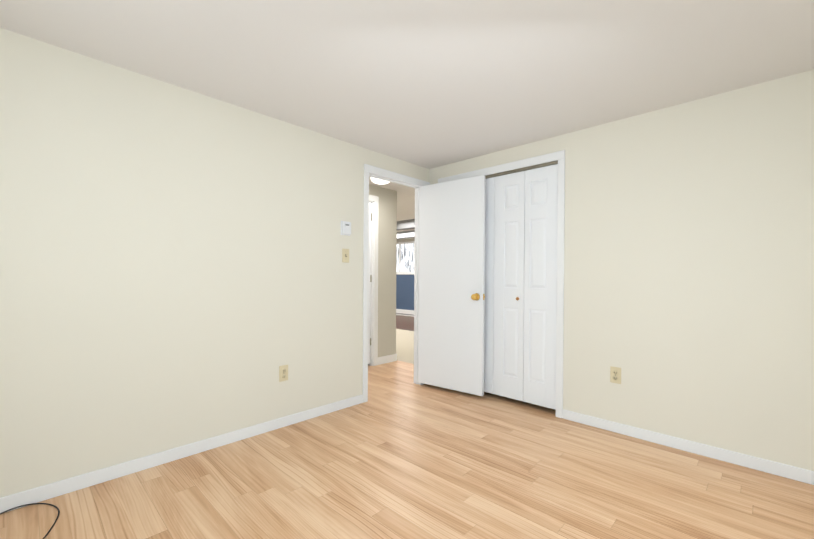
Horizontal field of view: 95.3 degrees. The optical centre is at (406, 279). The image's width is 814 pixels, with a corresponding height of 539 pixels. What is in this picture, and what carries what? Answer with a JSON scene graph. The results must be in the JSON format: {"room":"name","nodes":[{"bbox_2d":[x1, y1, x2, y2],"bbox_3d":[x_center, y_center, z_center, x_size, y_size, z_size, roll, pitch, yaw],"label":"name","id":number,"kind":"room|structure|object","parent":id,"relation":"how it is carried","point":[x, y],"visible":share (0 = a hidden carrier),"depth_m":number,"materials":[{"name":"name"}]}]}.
{"room":"empty bedroom","nodes":[
{"label":"empty bedroom","id":0,"kind":"room"},
{"bbox_2d":[0,28,428,497],"bbox_3d":[-1.072,-0.038,2.576,0.070,2.226,3.670,1,0,44],"label":"wall","id":1,"kind":"structure","parent":0,"point":[175,271],"depth_m":2.13,"materials":[{"name":"beige paint"}]},
{"bbox_2d":[0,394,362,512],"bbox_3d":[-1.319,1.039,2.273,0.012,0.072,2.691,1,0,44],"label":"baseboard","id":2,"kind":"structure","parent":1,"relation":"attached to","point":[55,489],"depth_m":2.13,"materials":[{"name":"white wood"}]},
{"bbox_2d":[279,365,287,381],"bbox_3d":[-0.899,0.683,2.708,0.009,0.115,0.070,1,0,44],"label":"outlet","id":3,"kind":"object","parent":1,"relation":"attached to","point":[283,372],"visible":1,"depth_m":2.70,"materials":[{"name":"beige plastic"}]},
{"bbox_2d":[342,249,348,262],"bbox_3d":[-0.507,-0.200,3.097,0.018,0.115,0.070,1,0,44],"label":"light switch","id":4,"kind":"object","parent":1,"relation":"attached to","point":[345,255],"visible":1,"depth_m":3.10,"materials":[{"name":"beige plastic"}]},
{"bbox_2d":[341,221,350,235],"bbox_3d":[-0.505,-0.428,3.089,0.028,0.116,0.096,1,0,44],"label":"thermostat","id":5,"kind":"object","parent":1,"relation":"attached to","point":[345,227],"visible":1,"depth_m":3.07,"materials":[{"name":"white plastic"}]},
{"bbox_2d":[363,164,429,402],"bbox_3d":[-0.106,0.033,3.582,0.104,2.084,0.878,1,0,44],"label":"door frame","id":6,"kind":"structure","parent":1,"relation":"attached to","point":[387,175],"depth_m":3.40,"materials":[{"name":"white wood"}]},
{"bbox_2d":[419,175,484,395],"bbox_3d":[0.412,0.053,3.548,0.721,1.980,0.173,1,0,38],"label":"bedroom door","id":7,"kind":"structure","parent":6,"relation":"attached to","point":[451,279],"depth_m":3.51,"materials":[{"name":"white wood"}]},
{"bbox_2d":[369,184,396,356],"bbox_3d":[-1.573,-0.046,3.425,0.070,2.226,4.060,1,0,44],"label":"wall","id":8,"kind":"structure","parent":0,"point":[387,233],"depth_m":4.74,"materials":[{"name":"grey paint"}]},
{"bbox_2d":[368,202,371,363],"bbox_3d":[-0.703,0.042,4.341,0.045,1.989,0.727,1,0,44],"label":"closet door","id":9,"kind":"structure","parent":8,"relation":"in","point":[369,300],"depth_m":4.58,"materials":[{"name":"white wood"}]},
{"bbox_2d":[369,195,378,365],"bbox_3d":[-0.694,0.018,4.328,0.086,2.098,0.880,1,0,44],"label":"door frame","id":10,"kind":"structure","parent":8,"relation":"attached to","point":[374,200],"depth_m":4.58,"materials":[{"name":"white wood"}]},
{"bbox_2d":[396,329,413,363],"bbox_3d":[-1.278,1.075,7.473,7.000,0.060,2.100,1,0,44],"label":"floor","id":11,"kind":"structure","parent":0,"point":[404,345],"depth_m":5.97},
{"bbox_2d":[396,315,413,330],"bbox_3d":[0.202,1.075,9.011,7.000,0.060,2.170,1,0,44],"label":"floor","id":12,"kind":"structure","parent":0,"point":[404,322],"depth_m":9.01,"materials":[{"name":"brown"}]},
{"bbox_2d":[396,238,414,309],"bbox_3d":[0.937,-0.068,9.760,7.000,2.226,0.070,1,0,44],"label":"wall","id":13,"kind":"structure","parent":0,"point":[404,291],"depth_m":10.64,"materials":[{"name":"blue paint"}]},
{"bbox_2d":[396,309,413,316],"bbox_3d":[0.643,0.957,9.943,5.800,0.170,0.074,1,0,44],"label":"baseboard heater","id":14,"kind":"object","parent":13,"relation":"attached to","point":[402,312],"depth_m":10.56,"materials":[{"name":"white metal"}]},
{"bbox_2d":[396,241,414,273],"bbox_3d":[0.929,-0.600,9.695,6.930,0.930,0.034,1,0,44],"label":"room window","id":15,"kind":"structure","parent":13,"relation":"in","point":[407,257],"depth_m":10.64,"materials":[{"name":"white glass"}]},
{"bbox_2d":[0,360,813,538],"bbox_3d":[-0.034,1.115,1.923,4.390,0.060,4.170,1,0,44],"label":"floor","id":16,"kind":"structure","parent":0,"point":[399,454],"depth_m":1.94,"materials":[{"name":"laminate"}]},
{"bbox_2d":[0,503,59,538],"bbox_3d":[-1.718,1.071,1.321,0.727,0.013,0.726,1,0,44],"label":"coaxial cable","id":17,"kind":"object","parent":16,"relation":"on","point":[56,507],"visible":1,"depth_m":1.73,"materials":[{"name":"black plastic"}]},
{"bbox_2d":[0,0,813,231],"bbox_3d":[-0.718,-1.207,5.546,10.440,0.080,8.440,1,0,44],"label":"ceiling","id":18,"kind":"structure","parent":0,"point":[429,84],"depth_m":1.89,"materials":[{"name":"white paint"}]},
{"bbox_2d":[370,177,388,183],"bbox_3d":[-0.289,-1.138,4.161,0.250,0.130,0.250,1,0,44],"label":"dome ceiling light","id":19,"kind":"object","parent":18,"relation":"attached to","point":[377,181],"visible":0.44,"depth_m":4.12,"materials":[{"name":"white glass"}]},
{"bbox_2d":[397,219,414,238],"bbox_3d":[-0.235,-1.101,8.481,6.928,0.160,1.400,1,0,44],"label":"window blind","id":20,"kind":"structure","parent":18,"relation":"attached to","point":[406,224],"depth_m":7.47,"materials":[{"name":"white"}]},
{"bbox_2d":[429,69,813,470],"bbox_3d":[1.464,-0.023,2.730,3.370,2.226,0.070,1,0,44],"label":"wall","id":21,"kind":"structure","parent":0,"point":[689,270],"depth_m":2.33,"materials":[{"name":"beige paint"}]},
{"bbox_2d":[484,177,494,393],"bbox_3d":[0.575,0.052,3.561,0.580,1.965,0.057,1,0,44],"label":"bifold door","id":22,"kind":"structure","parent":21,"relation":"in","point":[489,281],"depth_m":3.39,"materials":[{"name":"white wood"}]},
{"bbox_2d":[438,150,564,417],"bbox_3d":[0.792,0.033,3.366,1.271,2.098,0.086,1,0,44],"label":"trim","id":23,"kind":"structure","parent":21,"relation":"attached to","point":[554,158],"depth_m":2.92,"materials":[{"name":"white wood"}]},
{"bbox_2d":[493,164,557,409],"bbox_3d":[0.995,0.057,3.157,0.580,1.965,0.057,1,0,44],"label":"bifold door","id":24,"kind":"structure","parent":21,"relation":"in","point":[525,283],"depth_m":3.14,"materials":[{"name":"white wood"}]},
{"bbox_2d":[610,366,620,383],"bbox_3d":[1.490,0.682,2.651,0.070,0.115,0.009,1,0,44],"label":"outlet","id":25,"kind":"object","parent":21,"relation":"attached to","point":[615,374],"visible":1,"depth_m":2.65,"materials":[{"name":"beige plastic"}]},
{"bbox_2d":[563,409,813,484],"bbox_3d":[1.895,1.059,2.258,1.874,0.072,0.012,1,0,44],"label":"baseboard","id":26,"kind":"structure","parent":21,"relation":"attached to","point":[768,466],"depth_m":2.32,"materials":[{"name":"white wood"}]},
{"bbox_3d":[0.581,-0.038,4.295,0.072,2.226,8.440,1,0,44],"label":"wall","id":27,"kind":"structure","parent":0,"visible":0},
{"bbox_2d":[378,354,396,364],"bbox_3d":[-0.255,1.020,4.755,0.022,0.095,0.340,1,0,44],"label":"baseboard","id":28,"kind":"structure","parent":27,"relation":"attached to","point":[387,359],"depth_m":4.73,"materials":[{"name":"white wood"}]}
]}

